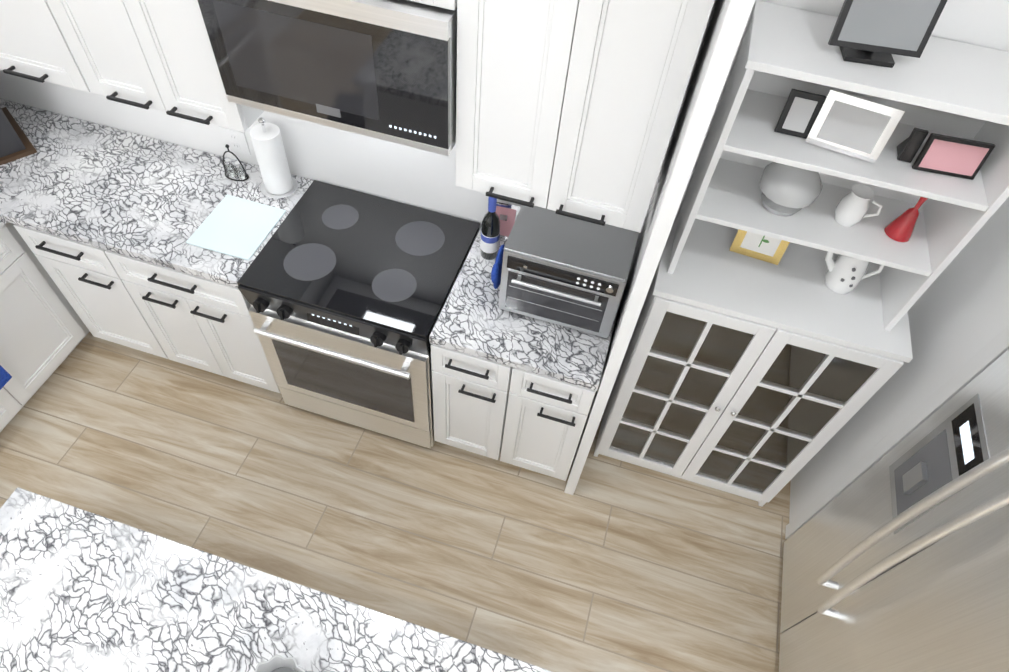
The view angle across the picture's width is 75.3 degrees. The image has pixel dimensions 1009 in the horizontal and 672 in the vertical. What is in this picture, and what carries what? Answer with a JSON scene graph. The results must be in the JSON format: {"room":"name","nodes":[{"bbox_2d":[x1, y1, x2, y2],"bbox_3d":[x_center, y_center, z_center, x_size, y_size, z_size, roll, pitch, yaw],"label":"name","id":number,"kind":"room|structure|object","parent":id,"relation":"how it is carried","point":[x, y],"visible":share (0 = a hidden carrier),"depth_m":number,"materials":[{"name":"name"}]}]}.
{"room":"kitchen","nodes":[
{"label":"kitchen","id":0,"kind":"room"},
{"bbox_2d":[0,332,790,671],"bbox_3d":[-1.082,2.506,1.629,5.120,0.100,6.620,16,53,7],"label":"floor","id":1,"kind":"structure","parent":0,"point":[610,564],"depth_m":2.90,"materials":[{"name":"brown wood"}]},
{"bbox_2d":[0,222,89,353],"bbox_3d":[-2.261,-0.500,3.186,0.618,0.874,0.687,16,53,7],"label":"base cabinet","id":2,"kind":"object","parent":1,"relation":"on","point":[44,331],"depth_m":2.88,"materials":[{"name":"white wood"}]},
{"bbox_2d":[0,365,11,389],"bbox_3d":[-2.113,0.110,2.598,0.117,0.349,0.109,16,53,7],"label":"hanging towel","id":3,"kind":"object","parent":2,"relation":"hanging from","point":[5,376],"visible":1,"depth_m":2.69,"materials":[{"name":"blue fabric"}]},
{"bbox_2d":[0,98,104,213],"bbox_3d":[-2.438,-0.149,2.475,0.647,0.267,2.157,16,53,7],"label":"countertop","id":4,"kind":"structure","parent":2,"relation":"on","point":[54,136],"depth_m":2.87,"materials":[{"name":"white stone"}]},
{"bbox_2d":[0,107,36,164],"bbox_3d":[-2.240,-0.948,2.700,0.292,0.358,0.380,-33,62,-26],"label":"framed picture","id":5,"kind":"object","parent":4,"relation":"on","point":[15,143],"visible":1,"depth_m":2.77,"materials":[{"name":"brown wood"}]},
{"bbox_2d":[13,224,280,393],"bbox_3d":[-1.441,-0.277,3.087,1.016,0.874,0.666,16,53,7],"label":"base cabinet","id":6,"kind":"object","parent":1,"relation":"on","point":[175,315],"visible":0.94,"depth_m":2.83,"materials":[{"name":"white wood"}]},
{"bbox_2d":[0,126,313,287],"bbox_3d":[-1.407,-0.554,2.724,1.016,0.040,0.657,16,53,7],"label":"countertop","id":7,"kind":"structure","parent":6,"relation":"on","point":[137,196],"depth_m":2.69,"materials":[{"name":"white stone"}]},
{"bbox_2d":[186,194,285,260],"bbox_3d":[-1.075,-0.441,2.634,0.270,0.009,0.300,16,53,7],"label":"glass cutting board","id":8,"kind":"object","parent":7,"relation":"on","point":[237,227],"visible":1,"depth_m":2.62,"materials":[{"name":"white glass"}]},
{"bbox_2d":[223,144,248,180],"bbox_3d":[-1.148,-0.738,2.755,0.110,0.162,0.065,16,53,7],"label":"salt","id":9,"kind":"object","parent":7,"relation":"on","point":[237,169],"visible":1,"depth_m":2.80,"materials":[{"name":"black"}]},
{"bbox_2d":[250,117,298,200],"bbox_3d":[-0.947,-0.735,2.653,0.156,0.349,0.156,16,53,7],"label":"paper towel holder","id":10,"kind":"object","parent":7,"relation":"on","point":[279,182],"visible":1,"depth_m":2.63,"materials":[{"name":"white paper"}]},
{"bbox_2d":[0,487,552,671],"bbox_3d":[-0.820,1.369,1.871,1.710,0.915,1.110,16,53,7],"label":"kitchen island","id":11,"kind":"object","parent":1,"relation":"on","point":[81,590],"visible":1,"depth_m":1.76,"materials":[{"name":"white stone"}]},
{"bbox_2d":[255,654,306,671],"bbox_3d":[-0.554,0.852,1.573,0.193,0.215,0.135,16,53,7],"label":"bowl","id":12,"kind":"object","parent":11,"relation":"on","point":[276,663],"visible":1,"depth_m":1.53,"materials":[{"name":"white ceramic"}]},
{"bbox_2d":[237,180,479,447],"bbox_3d":[-0.593,-0.034,2.943,0.755,0.923,0.698,16,53,7],"label":"range","id":13,"kind":"object","parent":1,"relation":"on","point":[345,292],"visible":0.94,"depth_m":2.60,"materials":[{"name":"black glass"}]},
{"bbox_2d":[429,228,620,480],"bbox_3d":[0.084,0.140,2.873,0.634,0.915,0.666,16,53,7],"label":"base cabinet","id":14,"kind":"object","parent":1,"relation":"on","point":[515,389],"visible":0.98,"depth_m":2.48,"materials":[{"name":"white wood"}]},
{"bbox_2d":[480,197,499,259],"bbox_3d":[-0.052,-0.424,2.519,0.076,0.307,0.076,16,53,7],"label":"wine bottle","id":15,"kind":"object","parent":14,"relation":"on","point":[490,236],"visible":0.85,"depth_m":2.51,"materials":[{"name":"black"}]},
{"bbox_2d":[496,200,521,239],"bbox_3d":[-0.002,-0.474,2.652,0.130,0.164,0.068,13,53,5],"label":"framed picture","id":16,"kind":"object","parent":14,"relation":"on","point":[507,212],"visible":0.57,"depth_m":2.62,"materials":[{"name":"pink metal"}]},
{"bbox_2d":[499,205,638,337],"bbox_3d":[0.224,-0.248,2.396,0.437,0.328,0.382,16,53,7],"label":"fryer toaster oven","id":17,"kind":"object","parent":14,"relation":"on","point":[565,271],"visible":0.98,"depth_m":2.25,"materials":[{"name":"silver metal"}]},
{"bbox_2d":[491,244,504,288],"bbox_3d":[-0.021,-0.247,2.417,0.032,0.210,0.144,16,53,7],"label":"oven mitt","id":18,"kind":"object","parent":17,"relation":"hanging from","point":[496,271],"visible":0.9,"depth_m":2.35,"materials":[{"name":"blue fabric"}]},
{"bbox_2d":[564,0,754,494],"bbox_3d":[0.466,-0.234,2.242,0.044,2.420,0.629,16,53,7],"label":"end panel","id":19,"kind":"object","parent":1,"relation":"on","point":[727,27],"visible":0.88,"depth_m":1.72,"materials":[{"name":"white wood"}]},
{"bbox_2d":[593,0,1008,506],"bbox_3d":[0.932,-0.049,2.407,0.830,1.997,0.442,16,53,7],"label":"hutch","id":20,"kind":"object","parent":1,"relation":"on","point":[761,382],"visible":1,"depth_m":2.13,"materials":[{"name":"white wood"}]},
{"bbox_2d":[729,229,789,264],"bbox_3d":[0.887,-0.361,2.219,0.170,0.215,0.068,19,54,9],"label":"framed picture","id":21,"kind":"object","parent":20,"relation":"in","point":[762,247],"visible":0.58,"depth_m":2.25,"materials":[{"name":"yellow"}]},
{"bbox_2d":[824,251,883,293],"bbox_3d":[1.139,-0.248,2.143,0.205,0.232,0.110,16,53,7],"label":"coffee pot","id":22,"kind":"object","parent":20,"relation":"in","point":[845,274],"visible":0.5,"depth_m":2.15,"materials":[{"name":"white ceramic"}]},
{"bbox_2d":[828,0,946,67],"bbox_3d":[0.915,-0.771,1.572,0.220,0.196,0.100,9,53,2],"label":"monitor","id":23,"kind":"object","parent":20,"relation":"on","point":[876,32],"visible":1,"depth_m":1.56,"materials":[{"name":"black plastic"}]},
{"bbox_2d":[884,197,927,241],"bbox_3d":[1.212,-0.365,1.943,0.080,0.165,0.080,16,53,7],"label":"vase","id":24,"kind":"object","parent":20,"relation":"in","point":[900,228],"visible":0.83,"depth_m":1.96,"materials":[{"name":"red"}]},
{"bbox_2d":[779,349,1008,671],"bbox_3d":[1.485,0.854,1.914,0.876,1.772,0.917,16,53,7],"label":"refrigerator","id":25,"kind":"object","parent":1,"relation":"on","point":[896,558],"visible":1,"depth_m":1.86,"materials":[{"name":"grey metal"}]},
{"bbox_2d":[0,0,1008,297],"bbox_3d":[-0.041,-0.880,2.305,5.120,3.030,0.120,16,53,7],"label":"wall","id":26,"kind":"structure","parent":0,"point":[376,166],"depth_m":2.70,"materials":[{"name":"white paint"}]},
{"bbox_2d":[0,0,103,95],"bbox_3d":[-1.607,-1.360,2.047,0.569,1.030,0.361,16,53,7],"label":"upper cabinet","id":27,"kind":"object","parent":26,"relation":"attached to","point":[38,43],"depth_m":2.24,"materials":[{"name":"white wood"}]},
{"bbox_2d":[60,0,263,131],"bbox_3d":[-1.131,-1.231,1.989,0.669,1.030,0.347,16,53,7],"label":"upper cabinet","id":28,"kind":"object","parent":26,"relation":"attached to","point":[145,54],"depth_m":2.13,"materials":[{"name":"white wood"}]},
{"bbox_2d":[219,126,250,154],"bbox_3d":[-1.152,-0.833,2.798,0.115,0.115,0.008,16,53,7],"label":"outlet","id":29,"kind":"object","parent":26,"relation":"attached to","point":[235,140],"visible":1,"depth_m":2.79,"materials":[{"name":"white plastic"}]},
{"bbox_2d":[408,0,459,19],"bbox_3d":[-0.426,-1.212,1.671,0.759,0.452,0.347,16,53,7],"label":"upper cabinet","id":30,"kind":"object","parent":26,"relation":"attached to","point":[447,4],"depth_m":1.70,"materials":[{"name":"white wood"}]},
{"bbox_2d":[198,0,456,155],"bbox_3d":[-0.462,-0.925,2.011,0.751,0.428,0.395,16,53,7],"label":"over-the-range microwave","id":31,"kind":"object","parent":30,"relation":"attached to","point":[385,70],"visible":0.98,"depth_m":1.88,"materials":[{"name":"silver metal"}]},
{"bbox_2d":[456,0,714,232],"bbox_3d":[0.220,-0.851,1.815,0.625,1.030,0.347,16,53,7],"label":"upper cabinet","id":32,"kind":"object","parent":26,"relation":"attached to","point":[570,108],"depth_m":1.80,"materials":[{"name":"white wood"}]},
{"bbox_2d":[789,197,1008,522],"bbox_3d":[1.500,0.939,1.062,0.890,3.030,3.200,16,53,7],"label":"wall","id":33,"kind":"structure","parent":0,"point":[958,313],"depth_m":2.19,"materials":[{"name":"white paint"}]},
{"bbox_2d":[785,325,1008,538],"bbox_3d":[1.214,0.545,1.664,0.015,2.505,1.130,16,53,7],"label":"trim","id":34,"kind":"structure","parent":33,"relation":"attached to","point":[984,358],"depth_m":2.16,"materials":[{"name":"white"}]}
]}

